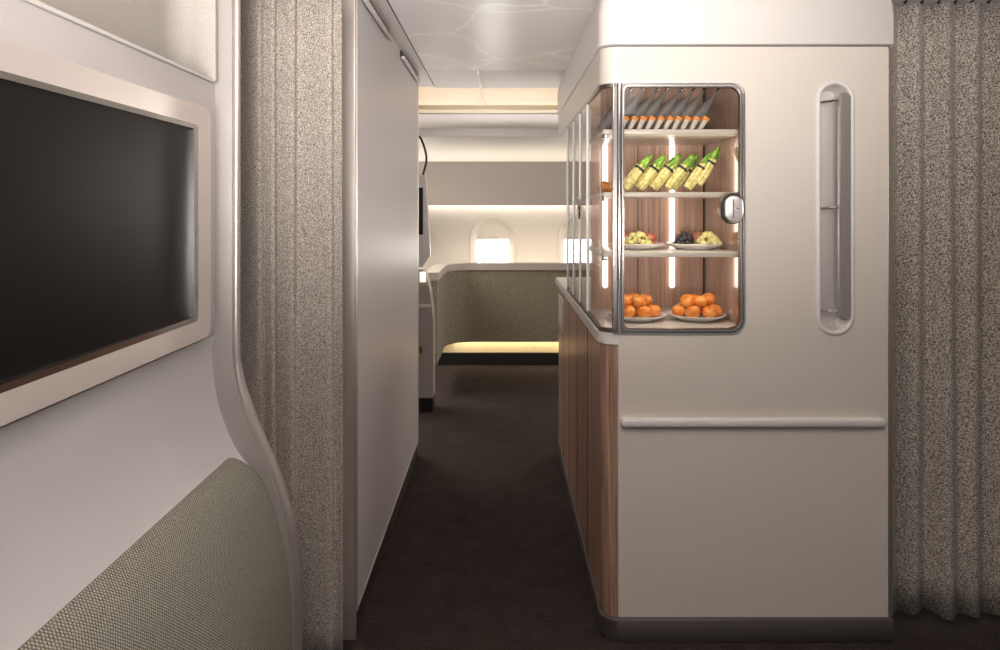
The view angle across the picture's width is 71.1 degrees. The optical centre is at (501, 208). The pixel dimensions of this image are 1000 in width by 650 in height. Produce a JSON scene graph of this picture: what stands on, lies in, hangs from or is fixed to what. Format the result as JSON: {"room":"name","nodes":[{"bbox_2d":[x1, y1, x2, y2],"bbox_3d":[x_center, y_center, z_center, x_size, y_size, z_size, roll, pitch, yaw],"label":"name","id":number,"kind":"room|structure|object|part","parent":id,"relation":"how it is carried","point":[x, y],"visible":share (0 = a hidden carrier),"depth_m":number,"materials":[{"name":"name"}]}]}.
{"room":"aircraft cabin","nodes":[
{"label":"aircraft cabin","id":0,"kind":"room"},
{"bbox_2d":[356,0,417,608],"bbox_3d":[-0.526,0.293,3.240,0.067,2.126,1.740,0,0,0],"label":"wall","id":1,"kind":"structure","parent":0,"point":[387,90],"depth_m":2.91,"materials":[{"name":"grey"}]},
{"bbox_2d":[342,0,357,639],"bbox_3d":[-0.527,0.340,2.364,0.075,2.220,0.028,0,0,0],"label":"trim","id":2,"kind":"structure","parent":1,"relation":"attached to","point":[348,6],"depth_m":2.35,"materials":[{"name":"beige metal"}]},
{"bbox_2d":[362,0,392,40],"bbox_3d":[-0.481,-0.748,2.590,0.022,0.043,0.880,0,0,0],"label":"handrail","id":3,"kind":"object","parent":1,"relation":"attached to","point":[368,4],"visible":1,"depth_m":2.70,"materials":[{"name":"silver metal"}]},
{"bbox_2d":[356,447,416,632],"bbox_3d":[-0.526,1.407,3.241,0.058,0.086,1.738,0,0,0],"label":"baseboard","id":4,"kind":"structure","parent":1,"relation":"attached to","point":[359,613],"depth_m":2.91,"materials":[{"name":"grey"}]},
{"bbox_2d":[356,440,418,611],"bbox_3d":[-0.523,1.360,3.241,0.066,0.008,1.738,0,0,0],"label":"trim","id":5,"kind":"structure","parent":1,"relation":"attached to","point":[418,440],"depth_m":2.90,"materials":[{"name":"beige metal"}]},
{"bbox_2d":[387,0,425,69],"bbox_3d":[-0.424,-0.801,1.950,0.007,0.058,3.900,0,0,0],"label":"trim","id":6,"kind":"structure","parent":1,"relation":"attached to","point":[387,0],"depth_m":3.06,"materials":[{"name":"black"}]},
{"bbox_2d":[400,50,419,81],"bbox_3d":[-0.481,-0.748,3.700,0.022,0.043,0.640,0,0,0],"label":"handrail","id":7,"kind":"object","parent":1,"relation":"attached to","point":[402,56],"visible":1,"depth_m":3.60,"materials":[{"name":"silver metal"}]},
{"bbox_2d":[417,82,418,455],"bbox_3d":[-0.523,0.340,4.115,0.066,2.220,0.014,0,0,0],"label":"trim","id":8,"kind":"structure","parent":1,"relation":"attached to","point":[418,82],"depth_m":4.11,"materials":[{"name":"beige metal"}]},
{"bbox_2d":[419,113,557,127],"bbox_3d":[0.000,-0.716,5.570,5.200,0.048,0.900,0,0,0],"label":"ceiling","id":9,"kind":"structure","parent":0,"point":[426,120],"depth_m":5.47,"materials":[{"name":"grey"}]},
{"bbox_2d":[419,128,590,160],"bbox_3d":[0.000,-0.536,6.302,5.200,0.372,0.606,0,0,0],"label":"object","id":10,"kind":"structure","parent":0,"point":[441,144],"depth_m":6.33,"materials":[{"name":"white"}]},
{"bbox_2d":[419,161,590,205],"bbox_3d":[0.000,-0.234,6.660,5.200,0.403,0.520,0,0,0],"label":"locker","id":11,"kind":"object","parent":10,"relation":"attached to","point":[449,183],"visible":0.29,"depth_m":6.40,"materials":[{"name":"beige"}]},
{"bbox_2d":[426,206,590,269],"bbox_3d":[0.000,0.475,7.015,5.200,1.950,0.030,0,0,0],"label":"wall","id":12,"kind":"structure","parent":0,"point":[536,228],"depth_m":7.00,"materials":[{"name":"white"}]},
{"bbox_2d":[469,217,516,261],"bbox_3d":[-0.090,0.390,7.016,0.470,0.630,0.057,0,0,0],"label":"window","id":13,"kind":"structure","parent":12,"relation":"in","point":[492,239],"depth_m":7.01,"materials":[{"name":"white"}]},
{"bbox_2d":[477,223,508,238],"bbox_3d":[-0.090,0.222,7.017,0.360,0.167,0.010,0,0,0],"label":"shade","id":14,"kind":"object","parent":13,"relation":"attached to","point":[484,230],"depth_m":7.01,"materials":[{"name":"white"}]},
{"bbox_3d":[-0.090,0.390,7.040,0.340,0.480,0.010,0,0,0],"label":"pane","id":15,"kind":"part","parent":13,"relation":"part of","materials":[{"name":"white glass"}]},
{"bbox_2d":[557,217,590,261],"bbox_3d":[0.785,0.390,7.016,0.470,0.630,0.057,0,0,0],"label":"window","id":16,"kind":"structure","parent":12,"relation":"in","point":[562,232],"depth_m":7.01,"materials":[{"name":"white plastic"}]},
{"bbox_2d":[564,223,590,238],"bbox_3d":[0.785,0.222,7.017,0.360,0.167,0.010,0,0,0],"label":"shade","id":17,"kind":"object","parent":16,"relation":"attached to","point":[565,224],"depth_m":7.01,"materials":[{"name":"white"}]},
{"bbox_3d":[0.785,0.390,7.040,0.340,0.480,0.010,0,0,0],"label":"pane","id":18,"kind":"part","parent":16,"relation":"part of","materials":[{"name":"white glass"}]},
{"bbox_2d":[343,365,999,649],"bbox_3d":[0.000,1.475,2.950,6.000,0.050,8.900,0,0,0],"label":"floor","id":19,"kind":"structure","parent":0,"point":[482,552],"depth_m":2.95,"materials":[{"name":"carpet"}]},
{"bbox_2d":[0,0,302,649],"bbox_3d":[-0.756,0.350,0.905,0.388,2.200,2.210,0,0,0],"label":"wall","id":20,"kind":"structure","parent":19,"relation":"on","point":[148,506],"depth_m":1.53,"materials":[{"name":"grey paint"}]},
{"bbox_2d":[0,37,210,426],"bbox_3d":[-0.791,0.036,1.365,0.016,0.612,1.041,0,0,0],"label":"television","id":21,"kind":"object","parent":20,"relation":"attached to","point":[105,179],"visible":1,"depth_m":1.35,"materials":[{"name":"black plastic"}]},
{"bbox_3d":[-0.773,0.900,0.884,0.355,1.100,2.168,0,0,0],"label":"panel","id":22,"kind":"part","parent":20,"relation":"part of","materials":[{"name":"grey paint"}]},
{"bbox_3d":[-0.699,0.319,1.980,0.231,2.139,0.060,0,0,0],"label":"frame","id":23,"kind":"part","parent":20,"relation":"part of","materials":[{"name":"white plastic"}]},
{"bbox_2d":[419,267,434,411],"bbox_3d":[-0.621,0.940,5.074,0.259,1.020,0.172,0,0,0],"label":"console","id":24,"kind":"object","parent":19,"relation":"on","point":[426,302],"visible":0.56,"depth_m":5.00,"materials":[{"name":"beige plastic"}]},
{"bbox_2d":[420,272,425,281],"bbox_3d":[-0.565,0.485,4.995,0.040,0.070,0.010,0,0,0],"label":"light","id":25,"kind":"object","parent":24,"relation":"attached to","point":[422,274],"depth_m":4.99,"materials":[{"name":"white"}]},
{"bbox_2d":[419,135,430,266],"bbox_3d":[-0.613,-0.059,4.949,0.215,0.937,0.073,0,0,0],"label":"monitor","id":26,"kind":"object","parent":24,"relation":"on","point":[424,225],"visible":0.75,"depth_m":4.92,"materials":[{"name":"white plastic"}]},
{"bbox_3d":[-0.565,-0.382,4.950,0.077,0.289,0.016,0,0,0],"label":"shell arm","id":27,"kind":"part","parent":26,"relation":"part of","materials":[{"name":"grey plastic"}]},
{"bbox_2d":[427,262,590,364],"bbox_3d":[0.940,0.973,6.035,3.120,0.955,1.170,0,0,0],"label":"seat","id":28,"kind":"object","parent":19,"relation":"on","point":[487,313],"visible":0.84,"depth_m":6.40,"materials":[{"name":"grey fabric"}]},
{"bbox_2d":[557,0,893,642],"bbox_3d":[0.822,0.340,3.240,0.986,2.220,1.825,0,0,0],"label":"tall cabinet","id":29,"kind":"object","parent":19,"relation":"on","point":[738,487],"visible":0.96,"depth_m":2.35,"materials":[{"name":"white plastic"}]},
{"bbox_3d":[0.330,0.578,3.935,0.002,0.135,0.270,0,0,0],"label":"hatch door","id":30,"kind":"part","parent":29,"relation":"part of","materials":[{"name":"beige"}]},
{"bbox_2d":[555,277,617,344],"bbox_3d":[0.586,0.436,3.310,0.519,0.040,1.920,0,0,0],"label":"countertop","id":31,"kind":"structure","parent":29,"relation":"on","point":[602,337],"depth_m":3.11,"materials":[{"name":"grey stone"}]},
{"bbox_2d":[567,82,744,333],"bbox_3d":[0.581,-0.043,2.954,0.522,0.925,1.252,0,0,0],"label":"display case","id":32,"kind":"object","parent":31,"relation":"on","point":[666,273],"visible":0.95,"depth_m":2.71,"materials":[{"name":"brown wood"}]},
{"bbox_3d":[0.324,-0.005,2.950,0.008,0.100,0.052,0,0,0],"label":"door pull","id":33,"kind":"part","parent":32,"relation":"part of","materials":[{"name":"silver metal"}]},
{"bbox_3d":[0.357,-0.416,2.958,0.053,0.014,1.244,0,0,0],"label":"rail","id":34,"kind":"part","parent":32,"relation":"part of","materials":[{"name":"silver metal"}]},
{"bbox_3d":[0.357,0.408,2.958,0.053,0.016,1.244,0,0,0],"label":"rail","id":35,"kind":"part","parent":32,"relation":"part of","materials":[{"name":"silver metal"}]},
{"bbox_2d":[598,181,611,191],"bbox_3d":[0.384,-0.083,2.614,0.068,0.046,0.046,0,0,-29],"label":"pastry","id":36,"kind":"object","parent":32,"relation":"on","point":[604,186],"visible":0.82,"depth_m":2.60,"materials":[{"name":"orange food"}]},
{"bbox_2d":[596,88,633,131],"bbox_3d":[0.424,-0.369,2.620,0.142,0.184,0.047,0,0,0],"label":"bottle","id":37,"kind":"object","parent":32,"relation":"on","point":[606,122],"visible":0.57,"depth_m":2.60,"materials":[{"name":"grey glass"}]},
{"bbox_3d":[0.394,-0.004,2.346,0.017,0.837,0.017,0,0,0],"label":"corner post","id":38,"kind":"part","parent":32,"relation":"part of","materials":[{"name":"silver metal"}]},
{"bbox_2d":[609,88,644,128],"bbox_3d":[0.470,-0.370,2.620,0.141,0.185,0.047,0,0,0],"label":"bottle","id":39,"kind":"object","parent":32,"relation":"on","point":[629,108],"visible":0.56,"depth_m":2.60,"materials":[{"name":"grey glass"}]},
{"bbox_2d":[624,116,629,126],"bbox_3d":[0.432,-0.303,2.500,0.040,0.056,0.060,0,0,0],"label":"snack packet","id":40,"kind":"object","parent":32,"relation":"on","point":[626,118],"visible":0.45,"depth_m":2.47,"materials":[{"name":"grey"}]},
{"bbox_2d":[626,116,638,128],"bbox_3d":[0.464,-0.303,2.500,0.041,0.056,0.060,0,0,0],"label":"snack packet","id":41,"kind":"object","parent":32,"relation":"on","point":[633,119],"visible":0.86,"depth_m":2.47,"materials":[{"name":"grey"}]},
{"bbox_2d":[607,311,665,321],"bbox_3d":[0.492,0.393,2.565,0.216,0.022,0.216,0,0,0],"label":"plate","id":42,"kind":"object","parent":32,"relation":"on","point":[662,314],"visible":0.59,"depth_m":2.49,"materials":[{"name":"white ceramic"}]},
{"bbox_2d":[624,305,634,316],"bbox_3d":[0.453,0.371,2.519,0.053,0.050,0.055,0,0,-9],"label":"mandarin","id":43,"kind":"object","parent":42,"relation":"on","point":[629,310],"visible":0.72,"depth_m":2.50,"materials":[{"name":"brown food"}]},
{"bbox_2d":[624,294,632,305],"bbox_3d":[0.458,0.335,2.553,0.051,0.049,0.054,0,0,-32],"label":"mandarin","id":44,"kind":"object","parent":43,"relation":"on","point":[627,298],"visible":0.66,"depth_m":2.53,"materials":[{"name":"brown food"}]},
{"bbox_2d":[637,306,651,317],"bbox_3d":[0.512,0.370,2.514,0.052,0.048,0.050,0,0,20],"label":"mandarin","id":45,"kind":"object","parent":42,"relation":"on","point":[644,311],"visible":0.91,"depth_m":2.50,"materials":[{"name":"brown food"}]},
{"bbox_2d":[632,295,645,307],"bbox_3d":[0.495,0.335,2.529,0.053,0.050,0.056,0,0,2],"label":"mandarin","id":46,"kind":"object","parent":45,"relation":"on","point":[638,301],"visible":1,"depth_m":2.51,"materials":[{"name":"brown food"}]},
{"bbox_2d":[648,305,660,316],"bbox_3d":[0.552,0.371,2.551,0.054,0.046,0.054,0,0,5],"label":"mandarin","id":47,"kind":"object","parent":42,"relation":"on","point":[656,310],"visible":0.85,"depth_m":2.53,"materials":[{"name":"brown food"}]},
{"bbox_2d":[640,294,652,305],"bbox_3d":[0.526,0.335,2.569,0.051,0.047,0.049,0,0,8],"label":"mandarin","id":48,"kind":"object","parent":47,"relation":"on","point":[648,298],"visible":0.67,"depth_m":2.55,"materials":[{"name":"brown food"}]},
{"bbox_2d":[608,242,665,249],"bbox_3d":[0.500,0.137,2.600,0.212,0.022,0.212,0,0,0],"label":"plate","id":49,"kind":"object","parent":32,"relation":"on","point":[658,244],"visible":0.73,"depth_m":2.52,"materials":[{"name":"white ceramic"}]},
{"bbox_2d":[624,231,652,243],"bbox_3d":[0.492,0.108,2.545,0.114,0.059,0.077,0,0,0],"label":"grape bunch","id":50,"kind":"object","parent":49,"relation":"on","point":[636,237],"visible":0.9,"depth_m":2.53,"materials":[{"name":"green"}]},
{"bbox_2d":[641,230,656,243],"bbox_3d":[0.547,0.110,2.601,0.056,0.061,0.056,0,0,42],"label":"apple","id":51,"kind":"object","parent":49,"relation":"on","point":[652,236],"visible":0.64,"depth_m":2.58,"materials":[{"name":"brown food"}]},
{"bbox_2d":[624,154,652,190],"bbox_3d":[0.492,-0.134,2.560,0.116,0.136,0.041,0,0,-3],"label":"bundle","id":52,"kind":"object","parent":32,"relation":"on","point":[639,169],"visible":0.96,"depth_m":2.54,"materials":[{"name":"green"}]},
{"bbox_2d":[635,115,646,128],"bbox_3d":[0.494,-0.303,2.500,0.040,0.056,0.060,0,0,0],"label":"snack packet","id":53,"kind":"object","parent":32,"relation":"on","point":[642,119],"visible":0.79,"depth_m":2.47,"materials":[{"name":"grey"}]},
{"bbox_2d":[624,88,659,128],"bbox_3d":[0.519,-0.367,2.620,0.146,0.181,0.047,0,0,0],"label":"bottle","id":54,"kind":"object","parent":32,"relation":"on","point":[641,109],"visible":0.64,"depth_m":2.60,"materials":[{"name":"grey glass"}]},
{"bbox_3d":[0.604,-0.045,2.862,0.477,0.919,0.020,0,0,0],"label":"panel","id":55,"kind":"part","parent":32,"relation":"part of","materials":[{"name":"brown wood"}]},
{"bbox_2d":[643,115,655,128],"bbox_3d":[0.525,-0.303,2.500,0.040,0.056,0.060,0,0,0],"label":"snack packet","id":56,"kind":"object","parent":32,"relation":"on","point":[650,119],"visible":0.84,"depth_m":2.47,"materials":[{"name":"grey"}]},
{"bbox_2d":[635,154,667,190],"bbox_3d":[0.547,-0.135,2.560,0.119,0.137,0.041,0,0,2],"label":"bundle","id":57,"kind":"object","parent":32,"relation":"on","point":[654,168],"visible":1,"depth_m":2.54,"materials":[{"name":"green plant"}]},
{"bbox_2d":[634,88,669,128],"bbox_3d":[0.562,-0.370,2.620,0.140,0.186,0.047,0,0,0],"label":"bottle","id":58,"kind":"object","parent":32,"relation":"on","point":[654,107],"visible":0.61,"depth_m":2.60,"materials":[{"name":"grey glass"}]},
{"bbox_2d":[652,116,664,128],"bbox_3d":[0.557,-0.303,2.500,0.041,0.056,0.060,0,0,0],"label":"snack packet","id":59,"kind":"object","parent":32,"relation":"on","point":[659,119],"visible":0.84,"depth_m":2.47,"materials":[{"name":"grey"}]},
{"bbox_3d":[0.584,0.410,2.615,0.478,0.011,0.471,0,0,0],"label":"floor plate","id":60,"kind":"part","parent":32,"relation":"part of","materials":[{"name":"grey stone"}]},
{"bbox_2d":[589,246,737,256],"bbox_3d":[0.584,0.158,2.622,0.477,0.017,0.440,0,0,0],"label":"shelf","id":61,"kind":"object","parent":32,"relation":"attached to","point":[603,251],"depth_m":2.40,"materials":[{"name":"white"}]},
{"bbox_2d":[589,192,737,198],"bbox_3d":[0.584,-0.050,2.622,0.477,0.017,0.440,0,0,0],"label":"shelf","id":62,"kind":"object","parent":32,"relation":"attached to","point":[594,195],"depth_m":2.40,"materials":[{"name":"white"}]},
{"bbox_2d":[589,129,737,145],"bbox_3d":[0.584,-0.266,2.622,0.477,0.017,0.440,0,0,0],"label":"shelf","id":63,"kind":"object","parent":32,"relation":"attached to","point":[632,137],"depth_m":2.52,"materials":[{"name":"white"}]},
{"bbox_2d":[649,153,680,190],"bbox_3d":[0.599,-0.136,2.560,0.118,0.138,0.041,0,0,1],"label":"bundle","id":64,"kind":"object","parent":32,"relation":"on","point":[667,170],"visible":1,"depth_m":2.55,"materials":[{"name":"green plant"}]},
{"bbox_2d":[650,88,683,128],"bbox_3d":[0.612,-0.368,2.620,0.145,0.182,0.047,0,0,0],"label":"bottle","id":65,"kind":"object","parent":32,"relation":"on","point":[665,110],"visible":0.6,"depth_m":2.60,"materials":[{"name":"grey glass"}]},
{"bbox_2d":[661,116,673,128],"bbox_3d":[0.589,-0.303,2.500,0.042,0.055,0.060,0,0,0],"label":"snack packet","id":66,"kind":"object","parent":32,"relation":"on","point":[668,120],"visible":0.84,"depth_m":2.47,"materials":[{"name":"grey"}]},
{"bbox_2d":[669,116,682,128],"bbox_3d":[0.619,-0.303,2.500,0.040,0.056,0.060,0,0,0],"label":"snack packet","id":67,"kind":"object","parent":32,"relation":"on","point":[677,119],"visible":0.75,"depth_m":2.47,"materials":[{"name":"grey"}]},
{"bbox_2d":[659,88,695,128],"bbox_3d":[0.657,-0.369,2.620,0.143,0.184,0.047,0,0,0],"label":"bottle","id":68,"kind":"object","parent":32,"relation":"on","point":[678,109],"visible":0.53,"depth_m":2.60,"materials":[{"name":"grey glass"}]},
{"bbox_2d":[664,153,694,189],"bbox_3d":[0.649,-0.136,2.560,0.111,0.138,0.042,0,0,-2],"label":"bundle","id":69,"kind":"object","parent":32,"relation":"on","point":[681,170],"visible":1,"depth_m":2.55,"materials":[{"name":"green plant"}]},
{"bbox_2d":[678,116,690,128],"bbox_3d":[0.650,-0.303,2.500,0.040,0.056,0.060,0,0,0],"label":"snack packet","id":70,"kind":"object","parent":32,"relation":"on","point":[686,119],"visible":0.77,"depth_m":2.47,"materials":[{"name":"grey"}]},
{"bbox_2d":[673,153,698,190],"bbox_3d":[0.679,-0.138,2.610,0.111,0.141,0.042,0,0,2],"label":"bundle","id":71,"kind":"object","parent":32,"relation":"on","point":[695,158],"visible":0.47,"depth_m":2.60,"materials":[{"name":"green plant"}]},
{"bbox_2d":[676,88,706,128],"bbox_3d":[0.702,-0.370,2.620,0.140,0.186,0.047,0,0,0],"label":"bottle","id":72,"kind":"object","parent":32,"relation":"on","point":[691,107],"visible":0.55,"depth_m":2.60,"materials":[{"name":"grey glass"}]},
{"bbox_2d":[687,116,700,128],"bbox_3d":[0.682,-0.303,2.500,0.042,0.055,0.060,0,0,0],"label":"snack packet","id":73,"kind":"object","parent":32,"relation":"on","point":[694,120],"visible":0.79,"depth_m":2.47,"materials":[{"name":"grey"}]},
{"bbox_2d":[665,242,723,249],"bbox_3d":[0.714,0.137,2.600,0.210,0.022,0.210,0,0,0],"label":"plate","id":74,"kind":"object","parent":32,"relation":"on","point":[690,246],"visible":0.85,"depth_m":2.52,"materials":[{"name":"white ceramic"}]},
{"bbox_2d":[673,231,694,243],"bbox_3d":[0.665,0.109,2.567,0.070,0.057,0.080,0,0,37],"label":"grape bunch","id":75,"kind":"object","parent":74,"relation":"on","point":[684,237],"visible":0.93,"depth_m":2.55,"materials":[{"name":"grey"}]},
{"bbox_2d":[691,232,701,243],"bbox_3d":[0.740,0.111,2.676,0.056,0.062,0.056,0,0,-1],"label":"apple","id":76,"kind":"object","parent":74,"relation":"on","point":[696,235],"visible":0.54,"depth_m":2.65,"materials":[{"name":"brown food"}]},
{"bbox_2d":[696,231,722,245],"bbox_3d":[0.755,0.108,2.550,0.094,0.056,0.075,0,0,0],"label":"grape bunch","id":77,"kind":"object","parent":74,"relation":"on","point":[707,237],"visible":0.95,"depth_m":2.53,"materials":[{"name":"green"}]},
{"bbox_2d":[667,310,726,321],"bbox_3d":[0.712,0.393,2.565,0.212,0.022,0.212,0,0,0],"label":"plate","id":78,"kind":"object","parent":32,"relation":"on","point":[701,318],"visible":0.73,"depth_m":2.50,"materials":[{"name":"white ceramic"}]},
{"bbox_2d":[672,304,686,315],"bbox_3d":[0.648,0.371,2.557,0.054,0.046,0.055,0,0,-21],"label":"mandarin","id":79,"kind":"object","parent":78,"relation":"on","point":[678,310],"visible":0.79,"depth_m":2.54,"materials":[{"name":"brown food"}]},
{"bbox_2d":[680,294,694,307],"bbox_3d":[0.674,0.335,2.544,0.052,0.050,0.052,0,0,-22],"label":"mandarin","id":80,"kind":"object","parent":79,"relation":"on","point":[687,300],"visible":0.98,"depth_m":2.53,"materials":[{"name":"brown food"}]},
{"bbox_2d":[685,305,699,316],"bbox_3d":[0.684,0.370,2.509,0.055,0.051,0.053,0,0,-41],"label":"mandarin","id":81,"kind":"object","parent":78,"relation":"on","point":[692,311],"visible":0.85,"depth_m":2.49,"materials":[{"name":"brown food"}]},
{"bbox_2d":[701,306,715,317],"bbox_3d":[0.742,0.371,2.511,0.051,0.045,0.050,0,0,-24],"label":"mandarin","id":82,"kind":"object","parent":78,"relation":"on","point":[707,311],"visible":0.91,"depth_m":2.49,"materials":[{"name":"brown food"}]},
{"bbox_2d":[710,304,722,316],"bbox_3d":[0.778,0.371,2.557,0.055,0.048,0.055,0,0,14],"label":"mandarin","id":83,"kind":"object","parent":78,"relation":"on","point":[719,310],"visible":0.66,"depth_m":2.54,"materials":[{"name":"brown food"}]},
{"bbox_2d":[702,293,715,305],"bbox_3d":[0.757,0.335,2.575,0.054,0.052,0.055,0,0,-28],"label":"mandarin","id":84,"kind":"object","parent":83,"relation":"on","point":[711,298],"visible":0.66,"depth_m":2.55,"materials":[{"name":"brown food"}]},
{"label":"mandarin","id":85,"kind":"object","parent":78,"relation":"on","visible":0},
{"bbox_2d":[694,296,707,307],"bbox_3d":[0.720,0.335,2.535,0.052,0.045,0.052,0,0,-6],"label":"mandarin","id":86,"kind":"object","parent":85,"relation":"on","point":[700,301],"visible":0.98,"depth_m":2.52,"materials":[{"name":"brown food"}]},
{"bbox_2d":[684,151,711,190],"bbox_3d":[0.720,-0.139,2.560,0.112,0.143,0.042,0,0,-2],"label":"bundle","id":87,"kind":"object","parent":32,"relation":"on","point":[692,180],"visible":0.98,"depth_m":2.54,"materials":[{"name":"green plant"}]},
{"bbox_2d":[695,116,709,128],"bbox_3d":[0.714,-0.303,2.500,0.042,0.055,0.060,0,0,0],"label":"snack packet","id":88,"kind":"object","parent":32,"relation":"on","point":[704,119],"visible":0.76,"depth_m":2.47,"materials":[{"name":"grey"}]},
{"bbox_2d":[685,88,720,128],"bbox_3d":[0.751,-0.368,2.620,0.144,0.183,0.047,0,0,0],"label":"bottle","id":89,"kind":"object","parent":32,"relation":"on","point":[704,108],"visible":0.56,"depth_m":2.60,"materials":[{"name":"grey glass"}]},
{"bbox_2d":[697,146,720,185],"bbox_3d":[0.752,-0.158,2.560,0.099,0.148,0.041,0,0,-2],"label":"bundle","id":90,"kind":"object","parent":32,"relation":"in","point":[711,162],"visible":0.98,"depth_m":2.54,"materials":[{"name":"green plant"}]},
{"bbox_3d":[0.832,-0.045,2.612,0.016,0.919,0.475,0,0,0],"label":"panel","id":91,"kind":"part","parent":32,"relation":"part of","materials":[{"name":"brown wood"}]},
{"bbox_3d":[0.773,-0.002,2.335,0.057,0.084,0.006,0,0,0],"label":"latch plate","id":92,"kind":"part","parent":32,"relation":"part of","materials":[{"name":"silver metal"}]},
{"bbox_3d":[0.362,-0.484,3.235,0.060,0.122,1.770,0,0,0],"label":"header panel","id":93,"kind":"part","parent":29,"relation":"part of","materials":[{"name":"white laminate"}]},
{"bbox_3d":[0.363,0.914,3.251,0.055,0.912,1.799,0,0,0],"label":"walnut panel","id":94,"kind":"part","parent":29,"relation":"part of","materials":[{"name":"brown wood"}]},
{"bbox_3d":[0.839,0.713,2.339,0.885,0.031,0.022,0,0,0],"label":"bumper rail","id":95,"kind":"part","parent":29,"relation":"part of","materials":[{"name":"grey metal"}]},
{"bbox_2d":[370,0,999,87],"bbox_3d":[0.500,-0.795,1.925,4.200,0.050,5.050,0,0,0],"label":"ceiling","id":96,"kind":"structure","parent":0,"point":[444,34],"depth_m":3.14,"materials":[{"name":"white plastic"}]},
{"bbox_2d":[477,71,483,104],"bbox_3d":[-0.134,-0.760,4.500,0.010,0.020,1.200,0,0,0],"label":"ceiling track","id":97,"kind":"object","parent":96,"relation":"attached to","point":[478,75],"visible":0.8,"depth_m":4.30,"materials":[{"name":"beige metal"}]},
{"bbox_2d":[419,85,558,104],"bbox_3d":[0.000,-0.870,4.787,5.200,0.261,0.674,0,0,0],"label":"cove","id":98,"kind":"object","parent":96,"relation":"attached to","point":[427,95],"visible":0.07,"depth_m":5.10,"materials":[{"name":"beige"}]},
{"bbox_2d":[419,105,556,112],"bbox_3d":[0.000,-0.716,5.025,5.200,0.032,0.190,0,0,0],"label":"trim","id":99,"kind":"structure","parent":98,"relation":"attached to","point":[422,108],"depth_m":4.93,"materials":[{"name":"beige"}]},
{"bbox_2d":[903,0,990,3],"bbox_3d":[1.810,-0.742,2.440,0.980,0.054,0.024,0,0,0],"label":"track","id":100,"kind":"object","parent":96,"relation":"attached to","point":[905,1],"visible":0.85,"depth_m":2.44,"materials":[{"name":"grey metal"}]},
{"bbox_2d":[890,2,999,620],"bbox_3d":[1.793,0.353,2.431,0.956,2.136,0.073,0,0,4],"label":"curtain","id":101,"kind":"object","parent":100,"relation":"hanging from","point":[946,56],"visible":0.86,"depth_m":2.44,"materials":[{"name":"grey fabric"}]},
{"bbox_3d":[-0.690,-0.742,2.200,0.380,0.054,0.024,0,0,0],"label":"track","id":102,"kind":"object","parent":96,"relation":"attached to","visible":0},
{"bbox_2d":[240,0,342,649],"bbox_3d":[-0.684,0.361,2.201,0.366,2.153,0.069,0,0,8],"label":"curtain","id":103,"kind":"object","parent":102,"relation":"hanging from","point":[291,240],"visible":0.66,"depth_m":2.19,"materials":[{"name":"grey fabric"}]}
]}

